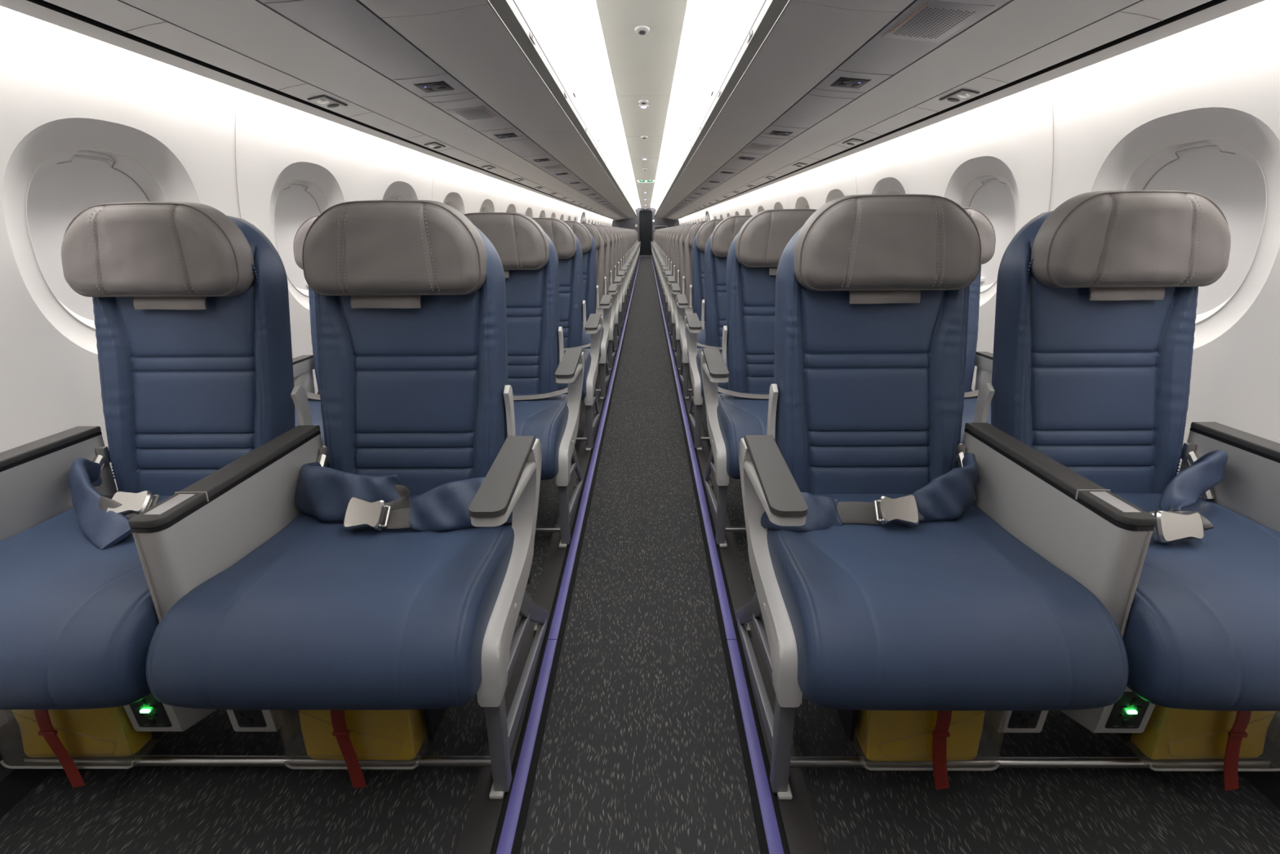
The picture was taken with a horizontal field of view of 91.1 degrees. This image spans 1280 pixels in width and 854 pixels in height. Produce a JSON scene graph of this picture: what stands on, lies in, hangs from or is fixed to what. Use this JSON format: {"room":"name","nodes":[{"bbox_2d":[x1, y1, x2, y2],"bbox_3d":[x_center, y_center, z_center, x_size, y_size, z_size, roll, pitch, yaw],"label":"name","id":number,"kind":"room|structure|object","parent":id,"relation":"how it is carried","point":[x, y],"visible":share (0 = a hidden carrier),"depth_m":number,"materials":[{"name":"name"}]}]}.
{"room":"aircraft cabin","nodes":[
{"label":"aircraft cabin","id":0,"kind":"room"},
{"bbox_2d":[0,5,613,727],"bbox_3d":[-1.211,-3.874,13.102,0.243,1.620,28.100,0,17,1],"label":"wall","id":1,"kind":"structure","parent":0,"point":[230,150],"depth_m":1.69,"materials":[{"name":"white plastic"}]},
{"bbox_2d":[0,721,54,818],"bbox_3d":[-1.157,-3.196,13.313,0.250,0.200,28.100,0,17,1],"label":"baseboard","id":2,"kind":"structure","parent":1,"relation":"attached to","point":[15,784],"depth_m":1.18,"materials":[{"name":"grey metal"}]},
{"bbox_2d":[24,147,169,329],"bbox_3d":[-1.452,-0.503,1.732,0.056,0.484,0.504,0,17,1],"label":"window","id":3,"kind":"structure","parent":1,"relation":"in","point":[67,182],"depth_m":1.62,"materials":[{"name":"grey"}]},
{"bbox_2d":[273,179,329,296],"bbox_3d":[-1.443,-0.810,2.717,0.056,0.484,0.504,0,17,1],"label":"window","id":4,"kind":"structure","parent":1,"relation":"in","point":[297,201],"depth_m":2.65,"materials":[{"name":"grey"}]},
{"bbox_2d":[0,0,618,220],"bbox_3d":[-1.088,-4.558,12.888,0.187,0.174,28.100,0,17,1],"label":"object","id":5,"kind":"structure","parent":1,"relation":"attached to","point":[117,23],"depth_m":1.78,"materials":[{"name":"grey plastic"}]},
{"bbox_2d":[306,94,347,109],"bbox_3d":[-1.152,-1.198,2.319,0.064,0.020,0.184,0,17,1],"label":"outlet","id":6,"kind":"object","parent":5,"relation":"attached to","point":[325,100],"visible":1,"depth_m":2.29,"materials":[{"name":"grey"}]},
{"bbox_2d":[120,0,624,219],"bbox_3d":[-0.877,-4.527,12.896,0.239,0.036,28.100,0,17,1],"label":"bin underside","id":7,"kind":"object","parent":5,"relation":"attached to","point":[252,28],"visible":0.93,"depth_m":1.94,"materials":[{"name":"white plastic"}]},
{"bbox_2d":[423,142,445,149],"bbox_3d":[-1.140,-1.564,3.494,0.064,0.020,0.184,0,17,1],"label":"outlet","id":8,"kind":"object","parent":5,"relation":"attached to","point":[435,145],"visible":1,"depth_m":3.46,"materials":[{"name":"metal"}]},
{"bbox_2d":[385,193,405,199],"bbox_3d":[-1.433,-1.117,3.703,0.056,0.484,0.504,0,17,1],"label":"window","id":9,"kind":"structure","parent":1,"relation":"in","point":[393,196],"depth_m":3.67,"materials":[{"name":"grey"}]},
{"bbox_2d":[577,210,585,222],"bbox_3d":[-1.238,-4.144,13.567,0.112,1.000,1.000,0,17,1],"label":"window","id":10,"kind":"structure","parent":1,"relation":"in","point":[581,219],"depth_m":13.19,"materials":[{"name":"white"}]},
{"bbox_2d":[0,255,1279,853],"bbox_3d":[0.119,-3.092,13.333,2.840,0.030,28.100,0,17,1],"label":"floor","id":11,"kind":"structure","parent":0,"point":[641,753],"depth_m":1.20,"materials":[{"name":"grey carpet"}]},
{"bbox_2d":[0,200,548,799],"bbox_3d":[-0.770,0.092,1.284,1.129,1.071,0.806,0,17,1],"label":"seat","id":12,"kind":"object","parent":11,"relation":"on","point":[255,579],"visible":1,"depth_m":1.29,"materials":[{"name":"blue leather"}]},
{"bbox_2d":[0,706,165,787],"bbox_3d":[-1.022,0.520,1.196,0.267,0.192,0.224,0,17,1],"label":"life vest","id":13,"kind":"object","parent":12,"relation":"attached to","point":[63,735],"visible":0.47,"depth_m":1.11,"materials":[{"name":"fabric"}]},
{"bbox_2d":[0,495,171,709],"bbox_3d":[-1.059,0.301,1.243,0.514,0.170,0.600,0,17,1],"label":"seat cushion","id":14,"kind":"object","parent":12,"relation":"on","point":[80,615],"depth_m":1.01,"materials":[{"name":"blue leather"}]},
{"bbox_2d":[123,693,216,731],"bbox_3d":[-0.832,0.473,1.152,0.144,0.127,0.135,0,17,1],"label":"power socket","id":15,"kind":"object","parent":12,"relation":"attached to","point":[148,713],"depth_m":1.11,"materials":[{"name":"grey"}]},
{"bbox_2d":[226,709,284,731],"bbox_3d":[-0.684,0.475,1.141,0.076,0.127,0.114,0,17,1],"label":"power socket","id":16,"kind":"object","parent":12,"relation":"attached to","point":[242,720],"depth_m":1.11,"materials":[{"name":"grey"}]},
{"bbox_2d":[146,494,514,710],"bbox_3d":[-0.521,0.299,1.237,0.518,0.170,0.600,0,17,1],"label":"seat cushion","id":17,"kind":"object","parent":12,"relation":"on","point":[308,610],"depth_m":1.00,"materials":[{"name":"blue leather"}]},
{"bbox_2d":[283,707,446,788],"bbox_3d":[-0.512,0.517,1.190,0.266,0.191,0.224,0,17,1],"label":"life vest","id":18,"kind":"object","parent":12,"relation":"attached to","point":[351,736],"visible":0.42,"depth_m":1.11,"materials":[{"name":"fabric"}]},
{"bbox_2d":[292,212,584,547],"bbox_3d":[-0.761,-0.194,2.201,1.129,1.071,0.806,0,17,1],"label":"seat","id":19,"kind":"object","parent":11,"relation":"on","point":[528,256],"visible":0.32,"depth_m":2.29,"materials":[{"name":"blue leather"}]},
{"bbox_2d":[294,398,328,467],"bbox_3d":[-1.050,0.015,2.161,0.514,0.170,0.600,0,17,1],"label":"seat cushion","id":20,"kind":"object","parent":19,"relation":"on","point":[314,404],"depth_m":2.06,"materials":[{"name":"blue leather"}]},
{"bbox_2d":[512,393,568,479],"bbox_3d":[-0.512,0.013,2.155,0.518,0.170,0.600,0,17,1],"label":"seat cushion","id":21,"kind":"object","parent":19,"relation":"on","point":[544,416],"depth_m":1.99,"materials":[{"name":"blue leather"}]},
{"bbox_2d":[455,279,634,853],"bbox_3d":[-0.162,-3.104,13.322,0.058,0.004,28.080,0,17,1],"label":"floor track","id":22,"kind":"object","parent":11,"relation":"on","point":[479,828],"visible":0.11,"depth_m":1.44,"materials":[{"name":"grey"}]},
{"bbox_2d":[489,255,640,853],"bbox_3d":[-0.109,-3.105,13.321,0.049,0.006,28.080,0,17,1],"label":"strip","id":23,"kind":"object","parent":11,"relation":"on","point":[508,838],"visible":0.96,"depth_m":1.49,"materials":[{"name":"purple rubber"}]},
{"bbox_2d":[531,217,602,450],"bbox_3d":[-0.752,-0.480,3.119,1.129,1.071,0.806,0,17,1],"label":"seat","id":24,"kind":"object","parent":11,"relation":"on","point":[572,308],"visible":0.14,"depth_m":3.21,"materials":[{"name":"blue leather"}]},
{"bbox_2d":[558,348,591,399],"bbox_3d":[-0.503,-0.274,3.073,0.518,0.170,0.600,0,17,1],"label":"armrest","id":25,"kind":"object","parent":24,"relation":"on","point":[586,388],"depth_m":2.88,"materials":[{"name":"grey plastic"}]},
{"bbox_2d":[562,220,612,399],"bbox_3d":[-0.743,-0.766,4.037,1.129,1.071,0.806,0,17,1],"label":"seat","id":26,"kind":"object","parent":11,"relation":"on","point":[590,289],"visible":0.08,"depth_m":4.12,"materials":[{"name":"blue leather"}]},
{"bbox_2d":[582,323,604,357],"bbox_3d":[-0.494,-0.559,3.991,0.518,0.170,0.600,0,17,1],"label":"armrest","id":27,"kind":"object","parent":26,"relation":"on","point":[585,337],"depth_m":3.76,"materials":[{"name":"grey plastic"}]},
{"bbox_2d":[581,222,617,369],"bbox_3d":[-0.735,-1.022,4.858,1.129,1.071,0.806,0,17,1],"label":"seat","id":28,"kind":"object","parent":11,"relation":"on","point":[601,278],"visible":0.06,"depth_m":4.94,"materials":[{"name":"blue leather"}]},
{"bbox_2d":[595,307,603,323],"bbox_3d":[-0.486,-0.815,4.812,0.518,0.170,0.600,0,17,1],"label":"armrest","id":29,"kind":"object","parent":28,"relation":"on","point":[599,310],"depth_m":4.68,"materials":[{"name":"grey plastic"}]},
{"bbox_2d":[591,223,622,349],"bbox_3d":[-0.727,-1.278,5.679,1.129,1.071,0.806,0,17,1],"label":"seat","id":30,"kind":"object","parent":11,"relation":"on","point":[618,279],"visible":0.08,"depth_m":5.77,"materials":[{"name":"blue leather"}]},
{"bbox_2d":[598,224,625,333],"bbox_3d":[-0.719,-1.533,6.500,1.129,1.071,0.806,0,17,1],"label":"seat","id":31,"kind":"object","parent":11,"relation":"on","point":[613,268],"visible":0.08,"depth_m":6.59,"materials":[{"name":"blue leather"}]},
{"bbox_2d":[604,225,627,321],"bbox_3d":[-0.711,-1.789,7.321,1.129,1.071,0.806,0,17,1],"label":"seat","id":32,"kind":"object","parent":11,"relation":"on","point":[615,239],"visible":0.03,"depth_m":7.41,"materials":[{"name":"grey leather"}]},
{"bbox_2d":[608,226,629,312],"bbox_3d":[-0.703,-2.045,8.142,1.129,1.071,0.806,0,17,1],"label":"seat","id":33,"kind":"object","parent":11,"relation":"on","point":[620,260],"visible":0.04,"depth_m":8.23,"materials":[{"name":"grey leather"}]},
{"bbox_2d":[611,226,631,305],"bbox_3d":[-0.695,-2.301,8.963,1.129,1.071,0.806,0,17,1],"label":"seat","id":34,"kind":"object","parent":11,"relation":"on","point":[616,228],"visible":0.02,"depth_m":9.07,"materials":[{"name":"grey plastic"}]},
{"bbox_2d":[615,226,631,298],"bbox_3d":[-0.687,-2.557,9.784,1.129,1.071,0.806,0,17,1],"label":"seat","id":35,"kind":"object","parent":11,"relation":"on","point":[620,229],"visible":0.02,"depth_m":9.93,"materials":[{"name":"grey plastic"}]},
{"bbox_2d":[617,226,633,293],"bbox_3d":[-0.679,-2.812,10.605,1.129,1.071,0.806,0,17,1],"label":"seat","id":36,"kind":"object","parent":11,"relation":"on","point":[622,230],"visible":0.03,"depth_m":10.69,"materials":[{"name":"grey plastic"}]},
{"bbox_2d":[620,227,634,288],"bbox_3d":[-0.671,-3.068,11.427,1.129,1.071,0.806,0,17,1],"label":"seat","id":37,"kind":"object","parent":11,"relation":"on","point":[620,228],"visible":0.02,"depth_m":11.52,"materials":[{"name":"grey plastic"}]},
{"bbox_2d":[622,227,635,282],"bbox_3d":[-0.663,-3.324,12.248,1.129,1.071,0.806,0,17,1],"label":"seat","id":38,"kind":"object","parent":11,"relation":"on","point":[628,250],"visible":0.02,"depth_m":12.40,"materials":[{"name":"grey plastic"}]},
{"bbox_2d":[656,226,670,288],"bbox_3d":[0.868,-3.078,11.409,1.129,1.079,0.806,0,17,1],"label":"seat","id":39,"kind":"object","parent":11,"relation":"on","point":[657,254],"visible":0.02,"depth_m":11.55,"materials":[{"name":"grey plastic"}]},
{"bbox_2d":[657,226,671,293],"bbox_3d":[0.860,-2.822,10.588,1.129,1.079,0.806,0,17,1],"label":"seat","id":40,"kind":"object","parent":11,"relation":"on","point":[659,255],"visible":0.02,"depth_m":10.69,"materials":[{"name":"grey plastic"}]},
{"bbox_2d":[658,226,674,298],"bbox_3d":[0.852,-2.566,9.767,1.129,1.079,0.806,0,17,1],"label":"seat","id":41,"kind":"object","parent":11,"relation":"on","point":[670,228],"visible":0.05,"depth_m":9.90,"materials":[{"name":"grey plastic"}]},
{"bbox_2d":[659,226,676,305],"bbox_3d":[0.844,-2.311,8.945,1.129,1.079,0.806,0,17,1],"label":"seat","id":42,"kind":"object","parent":11,"relation":"on","point":[672,229],"visible":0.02,"depth_m":9.10,"materials":[{"name":"grey plastic"}]},
{"bbox_2d":[661,225,680,311],"bbox_3d":[0.836,-2.055,8.124,1.129,1.079,0.806,0,17,1],"label":"seat","id":43,"kind":"object","parent":11,"relation":"on","point":[663,264],"visible":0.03,"depth_m":8.23,"materials":[{"name":"grey plastic"}]},
{"bbox_2d":[662,224,684,322],"bbox_3d":[0.828,-1.799,7.303,1.129,1.079,0.806,0,17,1],"label":"seat","id":44,"kind":"object","parent":11,"relation":"on","point":[673,262],"visible":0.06,"depth_m":7.40,"materials":[{"name":"grey plastic"}]},
{"bbox_2d":[664,223,690,333],"bbox_3d":[0.820,-1.543,6.482,1.129,1.079,0.806,0,17,1],"label":"seat","id":45,"kind":"object","parent":11,"relation":"on","point":[667,273],"visible":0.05,"depth_m":6.59,"materials":[{"name":"grey plastic"}]},
{"bbox_2d":[666,222,697,349],"bbox_3d":[0.812,-1.287,5.661,1.129,1.079,0.806,0,17,1],"label":"seat","id":46,"kind":"object","parent":11,"relation":"on","point":[670,279],"visible":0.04,"depth_m":5.76,"materials":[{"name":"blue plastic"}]},
{"bbox_2d":[671,221,706,369],"bbox_3d":[0.804,-1.031,4.840,1.129,1.079,0.806,0,17,1],"label":"seat","id":47,"kind":"object","parent":11,"relation":"on","point":[675,289],"visible":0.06,"depth_m":4.93,"materials":[{"name":"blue leather"}]},
{"bbox_2d":[675,218,724,398],"bbox_3d":[0.796,-0.775,4.019,1.129,1.079,0.806,0,17,1],"label":"seat","id":48,"kind":"object","parent":11,"relation":"on","point":[697,286],"visible":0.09,"depth_m":4.11,"materials":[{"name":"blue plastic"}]},
{"bbox_2d":[684,322,706,355],"bbox_3d":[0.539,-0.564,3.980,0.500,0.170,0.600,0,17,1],"label":"armrest","id":49,"kind":"object","parent":48,"relation":"on","point":[701,339],"depth_m":3.73,"materials":[{"name":"grey plastic"}]},
{"bbox_2d":[684,215,752,449],"bbox_3d":[0.787,-0.489,3.101,1.129,1.079,0.806,0,17,1],"label":"seat","id":50,"kind":"object","parent":11,"relation":"on","point":[713,310],"visible":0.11,"depth_m":3.21,"materials":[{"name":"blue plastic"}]},
{"bbox_2d":[696,347,728,398],"bbox_3d":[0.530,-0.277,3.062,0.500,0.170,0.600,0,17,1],"label":"armrest","id":51,"kind":"object","parent":50,"relation":"on","point":[700,389],"depth_m":2.88,"materials":[{"name":"grey plastic"}]},
{"bbox_2d":[650,255,790,853],"bbox_3d":[0.346,-3.106,13.316,0.049,0.006,28.080,0,17,1],"label":"strip","id":52,"kind":"object","parent":11,"relation":"on","point":[771,832],"visible":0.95,"depth_m":1.48,"materials":[{"name":"plastic"}]},
{"bbox_2d":[662,301,825,853],"bbox_3d":[0.400,-3.106,13.316,0.058,0.004,28.080,0,17,1],"label":"floor track","id":53,"kind":"object","parent":11,"relation":"on","point":[802,834],"depth_m":1.40,"materials":[{"name":"grey"}]},
{"bbox_2d":[700,206,995,546],"bbox_3d":[0.778,-0.203,2.183,1.129,1.079,0.806,0,17,1],"label":"seat","id":54,"kind":"object","parent":11,"relation":"on","point":[754,254],"visible":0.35,"depth_m":2.28,"materials":[{"name":"blue leather"}]},
{"bbox_2d":[716,392,775,479],"bbox_3d":[0.521,0.009,2.144,0.500,0.170,0.600,0,17,1],"label":"seat cushion","id":55,"kind":"object","parent":54,"relation":"on","point":[739,415],"depth_m":1.99,"materials":[{"name":"blue leather"}]},
{"bbox_2d":[956,391,991,467],"bbox_3d":[1.059,0.007,2.138,0.496,0.170,0.600,0,17,1],"label":"seat cushion","id":56,"kind":"object","parent":54,"relation":"on","point":[970,397],"depth_m":2.06,"materials":[{"name":"blue leather"}]},
{"bbox_2d":[736,190,1279,799],"bbox_3d":[0.769,0.083,1.266,1.129,1.079,0.806,0,17,1],"label":"seat","id":57,"kind":"object","parent":11,"relation":"on","point":[1067,564],"visible":1,"depth_m":1.30,"materials":[{"name":"blue leather"}]},
{"bbox_2d":[835,708,1000,789],"bbox_3d":[0.513,0.514,1.179,0.266,0.191,0.224,0,17,1],"label":"life vest","id":58,"kind":"object","parent":57,"relation":"attached to","point":[939,737],"visible":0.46,"depth_m":1.10,"materials":[{"name":"fabric"}]},
{"bbox_2d":[766,493,1128,711],"bbox_3d":[0.512,0.295,1.226,0.500,0.170,0.600,0,17,1],"label":"seat cushion","id":59,"kind":"object","parent":57,"relation":"on","point":[969,607],"depth_m":1.00,"materials":[{"name":"blue leather"}]},
{"bbox_2d":[984,710,1048,733],"bbox_3d":[0.666,0.470,1.126,0.076,0.127,0.114,0,17,1],"label":"power socket","id":60,"kind":"object","parent":57,"relation":"attached to","point":[1003,722],"depth_m":1.09,"materials":[{"name":"grey"}]},
{"bbox_2d":[1059,686,1155,733],"bbox_3d":[0.814,0.467,1.134,0.144,0.127,0.135,0,17,1],"label":"power socket","id":61,"kind":"object","parent":57,"relation":"attached to","point":[1131,713],"depth_m":1.09,"materials":[{"name":"grey"}]},
{"bbox_2d":[1113,493,1279,711],"bbox_3d":[1.050,0.293,1.220,0.496,0.170,0.600,0,17,1],"label":"seat cushion","id":62,"kind":"object","parent":57,"relation":"on","point":[1199,628],"depth_m":1.00,"materials":[{"name":"blue leather"}]},
{"bbox_2d":[1117,705,1279,791],"bbox_3d":[1.013,0.512,1.174,0.267,0.192,0.224,0,17,1],"label":"life vest","id":63,"kind":"object","parent":57,"relation":"attached to","point":[1169,733],"visible":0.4,"depth_m":1.09,"materials":[{"name":"fabric"}]},
{"bbox_2d":[595,0,687,208],"bbox_3d":[0.103,-4.834,12.460,0.376,0.019,28.731,0,17,1],"label":"ceiling","id":64,"kind":"structure","parent":0,"point":[642,67],"depth_m":3.60,"materials":[{"name":"white"}]},
{"bbox_2d":[527,0,640,208],"bbox_3d":[-0.202,-4.925,12.765,0.275,0.090,28.100,0,17,1],"label":"light","id":65,"kind":"object","parent":64,"relation":"attached to","point":[572,28],"visible":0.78,"depth_m":3.67,"materials":[{"name":"white"}]},
{"bbox_2d":[359,0,489,17],"bbox_3d":[-0.517,-0.912,0.601,0.299,0.350,1.957,0,17,1],"label":"bin","id":66,"kind":"object","parent":65,"relation":"attached to","point":[382,8],"visible":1,"depth_m":1.54,"materials":[{"name":"white"}]},
{"bbox_2d":[381,0,577,133],"bbox_3d":[-0.499,-1.495,2.472,0.299,0.350,1.957,0,17,1],"label":"bin","id":67,"kind":"object","parent":65,"relation":"attached to","point":[499,50],"visible":0.99,"depth_m":2.09,"materials":[{"name":"white"}]},
{"bbox_2d":[524,64,601,167],"bbox_3d":[-0.481,-2.078,4.343,0.299,0.350,1.957,0,17,1],"label":"bin","id":68,"kind":"object","parent":65,"relation":"attached to","point":[577,146],"visible":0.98,"depth_m":4.09,"materials":[{"name":"white"}]},
{"bbox_2d":[567,124,613,184],"bbox_3d":[-0.463,-2.661,6.214,0.299,0.350,1.957,0,17,1],"label":"bin","id":69,"kind":"object","parent":65,"relation":"attached to","point":[602,172],"visible":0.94,"depth_m":6.04,"materials":[{"name":"white"}]},
{"bbox_2d":[588,153,619,194],"bbox_3d":[-0.444,-3.244,8.085,0.299,0.350,1.957,0,17,1],"label":"bin","id":70,"kind":"object","parent":65,"relation":"attached to","point":[613,186],"visible":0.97,"depth_m":7.96,"materials":[{"name":"white"}]},
{"bbox_2d":[600,171,624,199],"bbox_3d":[-0.426,-3.827,9.957,0.299,0.350,1.957,0,17,1],"label":"bin","id":71,"kind":"object","parent":65,"relation":"attached to","point":[616,195],"visible":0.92,"depth_m":9.88,"materials":[{"name":"white"}]},
{"bbox_2d":[607,180,627,204],"bbox_3d":[-0.408,-4.410,11.828,0.299,0.350,1.957,0,17,1],"label":"bin","id":72,"kind":"object","parent":65,"relation":"attached to","point":[622,201],"visible":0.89,"depth_m":11.75,"materials":[{"name":"white"}]},
{"bbox_2d":[613,188,630,208],"bbox_3d":[-0.390,-4.993,13.699,0.299,0.350,1.957,0,17,1],"label":"bin","id":73,"kind":"object","parent":65,"relation":"attached to","point":[624,205],"visible":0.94,"depth_m":13.62,"materials":[{"name":"white"}]},
{"bbox_2d":[634,25,649,35],"bbox_3d":[0.011,-1.848,2.933,0.072,0.018,0.120,0,17,1],"label":"ceiling vent","id":74,"kind":"object","parent":64,"relation":"in","point":[641,29],"visible":1,"depth_m":2.91,"materials":[{"name":"grey plastic"}]},
{"bbox_2d":[650,0,755,208],"bbox_3d":[0.413,-4.928,12.758,0.275,0.090,28.100,0,17,1],"label":"light","id":75,"kind":"object","parent":64,"relation":"attached to","point":[711,28],"visible":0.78,"depth_m":3.69,"materials":[{"name":"white"}]},
{"bbox_2d":[660,189,677,208],"bbox_3d":[0.621,-4.997,13.688,0.299,0.350,1.957,0,17,1],"label":"bin","id":76,"kind":"object","parent":75,"relation":"attached to","point":[664,205],"visible":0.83,"depth_m":13.66,"materials":[{"name":"white"}]},
{"bbox_2d":[662,182,681,204],"bbox_3d":[0.603,-4.414,11.817,0.299,0.350,1.957,0,17,1],"label":"bin","id":77,"kind":"object","parent":75,"relation":"attached to","point":[669,201],"visible":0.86,"depth_m":11.75,"materials":[{"name":"white"}]},
{"bbox_2d":[666,170,689,199],"bbox_3d":[0.585,-3.831,9.946,0.299,0.350,1.957,0,17,1],"label":"bin","id":78,"kind":"object","parent":75,"relation":"attached to","point":[669,194],"visible":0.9,"depth_m":9.87,"materials":[{"name":"white"}]},
{"bbox_2d":[670,155,701,193],"bbox_3d":[0.567,-3.248,8.075,0.299,0.350,1.957,0,17,1],"label":"bin","id":79,"kind":"object","parent":75,"relation":"attached to","point":[677,186],"visible":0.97,"depth_m":7.96,"materials":[{"name":"white"}]},
{"bbox_2d":[675,127,720,183],"bbox_3d":[0.549,-2.665,6.203,0.299,0.350,1.957,0,17,1],"label":"bin","id":80,"kind":"object","parent":75,"relation":"attached to","point":[686,171],"visible":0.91,"depth_m":6.04,"materials":[{"name":"white"}]},
{"bbox_2d":[686,66,761,166],"bbox_3d":[0.530,-2.082,4.332,0.299,0.350,1.957,0,17,1],"label":"bin","id":81,"kind":"object","parent":75,"relation":"attached to","point":[709,144],"visible":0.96,"depth_m":4.08,"materials":[{"name":"white"}]},
{"bbox_2d":[708,0,900,131],"bbox_3d":[0.512,-1.499,2.461,0.299,0.350,1.957,0,17,1],"label":"bin","id":82,"kind":"object","parent":75,"relation":"attached to","point":[783,49],"visible":1,"depth_m":2.07,"materials":[{"name":"white"}]},
{"bbox_2d":[794,0,914,12],"bbox_3d":[0.494,-0.915,0.590,0.299,0.350,1.957,0,17,1],"label":"bin","id":83,"kind":"object","parent":75,"relation":"attached to","point":[898,6],"visible":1,"depth_m":1.54,"materials":[{"name":"white"}]},
{"bbox_2d":[612,207,679,242],"bbox_3d":[0.242,-8.238,26.461,2.864,1.985,0.030,0,17,1],"label":"wall","id":84,"kind":"structure","parent":0,"point":[630,223],"depth_m":26.34,"materials":[{"name":"grey"}]},
{"bbox_2d":[639,210,652,255],"bbox_3d":[0.243,-8.210,26.533,0.600,1.830,0.036,0,17,1],"label":"curtain","id":85,"kind":"object","parent":84,"relation":"hanging from","point":[645,216],"visible":0.93,"depth_m":26.52,"materials":[{"name":"grey fabric"}]},
{"bbox_2d":[678,0,1279,473],"bbox_3d":[1.438,-3.884,13.074,0.243,1.620,28.100,0,17,1],"label":"wall","id":86,"kind":"structure","parent":0,"point":[1057,140],"depth_m":1.74,"materials":[{"name":"white plastic"}]},
{"bbox_2d":[705,209,712,221],"bbox_3d":[1.473,-4.155,13.538,0.112,1.000,1.000,0,17,1],"label":"window","id":87,"kind":"structure","parent":86,"relation":"in","point":[708,213],"depth_m":13.16,"materials":[{"name":"white"}]},
{"bbox_2d":[671,0,1265,220],"bbox_3d":[1.305,-4.567,12.862,0.187,0.174,28.100,0,17,1],"label":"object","id":88,"kind":"structure","parent":86,"relation":"attached to","point":[1140,24],"depth_m":1.83,"materials":[{"name":"plastic"}]},
{"bbox_2d":[842,137,863,145],"bbox_3d":[1.175,-1.573,3.468,0.064,0.020,0.184,0,17,1],"label":"outlet","id":89,"kind":"object","parent":88,"relation":"attached to","point":[852,141],"visible":1,"depth_m":3.43,"materials":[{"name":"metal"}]},
{"bbox_2d":[666,0,1140,218],"bbox_3d":[1.094,-4.535,12.874,0.239,0.036,28.100,0,17,1],"label":"panel","id":90,"kind":"object","parent":88,"relation":"attached to","point":[1017,28],"visible":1,"depth_m":2.00,"materials":[{"name":"white plastic"}]},
{"bbox_2d":[938,88,979,103],"bbox_3d":[1.164,-1.207,2.294,0.064,0.020,0.184,0,17,1],"label":"outlet","id":91,"kind":"object","parent":88,"relation":"attached to","point":[962,94],"visible":1,"depth_m":2.27,"materials":[{"name":"grey"}]},
{"bbox_2d":[958,173,1015,293],"bbox_3d":[1.467,-0.821,2.686,0.056,0.484,0.504,0,17,1],"label":"window","id":92,"kind":"structure","parent":86,"relation":"in","point":[991,194],"depth_m":2.63,"materials":[{"name":"grey"}]},
{"bbox_2d":[1122,137,1268,324],"bbox_3d":[1.457,-0.514,1.701,0.056,0.484,0.504,0,17,1],"label":"window","id":93,"kind":"structure","parent":86,"relation":"in","point":[1224,171],"depth_m":1.58,"materials":[{"name":"grey"}]},
{"bbox_2d":[1239,724,1279,808],"bbox_3d":[1.393,-3.206,13.285,0.250,0.200,28.100,0,17,1],"label":"baseboard","id":94,"kind":"structure","parent":86,"relation":"attached to","point":[1268,783],"depth_m":1.16,"materials":[{"name":"grey metal"}]},
{"bbox_3d":[-0.018,0.131,-0.394,2.864,1.985,0.030,0,17,1],"label":"wall","id":95,"kind":"structure","parent":0,"visible":0},
{"bbox_2d":[258,0,630,218],"bbox_3d":[-0.653,-4.551,12.886,0.210,0.029,28.100,0,17,1],"label":"channel","id":96,"kind":"object","parent":95,"relation":"attached to","point":[350,26],"visible":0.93,"depth_m":1.94,"materials":[{"name":"grey"}]},
{"bbox_2d":[413,80,454,93],"bbox_3d":[-0.753,-1.248,2.300,0.111,0.019,0.144,0,17,1],"label":"light","id":97,"kind":"object","parent":96,"relation":"attached to","point":[441,86],"visible":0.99,"depth_m":2.29,"materials":[{"name":"black plastic"}]},
{"bbox_2d":[446,105,498,121],"bbox_3d":[-0.750,-1.414,2.835,0.162,0.020,0.300,0,17,1],"label":"speaker grille","id":98,"kind":"object","parent":96,"relation":"attached to","point":[479,113],"visible":1,"depth_m":2.82,"materials":[{"name":"grey"}]},
{"bbox_2d":[493,133,517,138],"bbox_3d":[-0.741,-1.614,3.474,0.111,0.019,0.144,0,17,1],"label":"light","id":99,"kind":"object","parent":96,"relation":"attached to","point":[508,135],"visible":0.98,"depth_m":3.46,"materials":[{"name":"grey"}]},
{"bbox_2d":[539,164,564,170],"bbox_3d":[-0.727,-2.151,5.202,0.162,0.020,0.300,0,17,1],"label":"speaker grille","id":100,"kind":"object","parent":96,"relation":"attached to","point":[555,166],"visible":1,"depth_m":5.19,"materials":[{"name":"grey"}]},
{"bbox_2d":[662,0,1010,218],"bbox_3d":[0.870,-4.557,12.870,0.210,0.029,28.100,0,17,1],"label":"channel","id":101,"kind":"object","parent":95,"relation":"attached to","point":[879,58],"visible":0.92,"depth_m":2.36,"materials":[{"name":"grey"}]},
{"bbox_2d":[746,142,778,151],"bbox_3d":[0.784,-1.800,4.040,0.162,0.020,0.300,0,17,1],"label":"speaker grille","id":102,"kind":"object","parent":101,"relation":"attached to","point":[753,146],"visible":1,"depth_m":4.03,"materials":[{"name":"grey"}]},
{"bbox_2d":[768,130,793,136],"bbox_3d":[0.776,-1.619,3.458,0.111,0.019,0.144,0,17,1],"label":"light","id":103,"kind":"object","parent":101,"relation":"attached to","point":[773,132],"visible":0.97,"depth_m":3.44,"materials":[{"name":"grey"}]},
{"bbox_2d":[830,76,871,88],"bbox_3d":[0.764,-1.254,2.284,0.111,0.019,0.144,0,17,1],"label":"light","id":104,"kind":"object","parent":101,"relation":"attached to","point":[848,82],"visible":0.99,"depth_m":2.27,"materials":[{"name":"black plastic"}]},
{"bbox_2d":[882,0,995,42],"bbox_3d":[0.760,-1.048,1.625,0.162,0.020,0.300,0,17,1],"label":"speaker grille","id":105,"kind":"object","parent":101,"relation":"attached to","point":[932,20],"visible":1,"depth_m":1.60,"materials":[{"name":"grey"}]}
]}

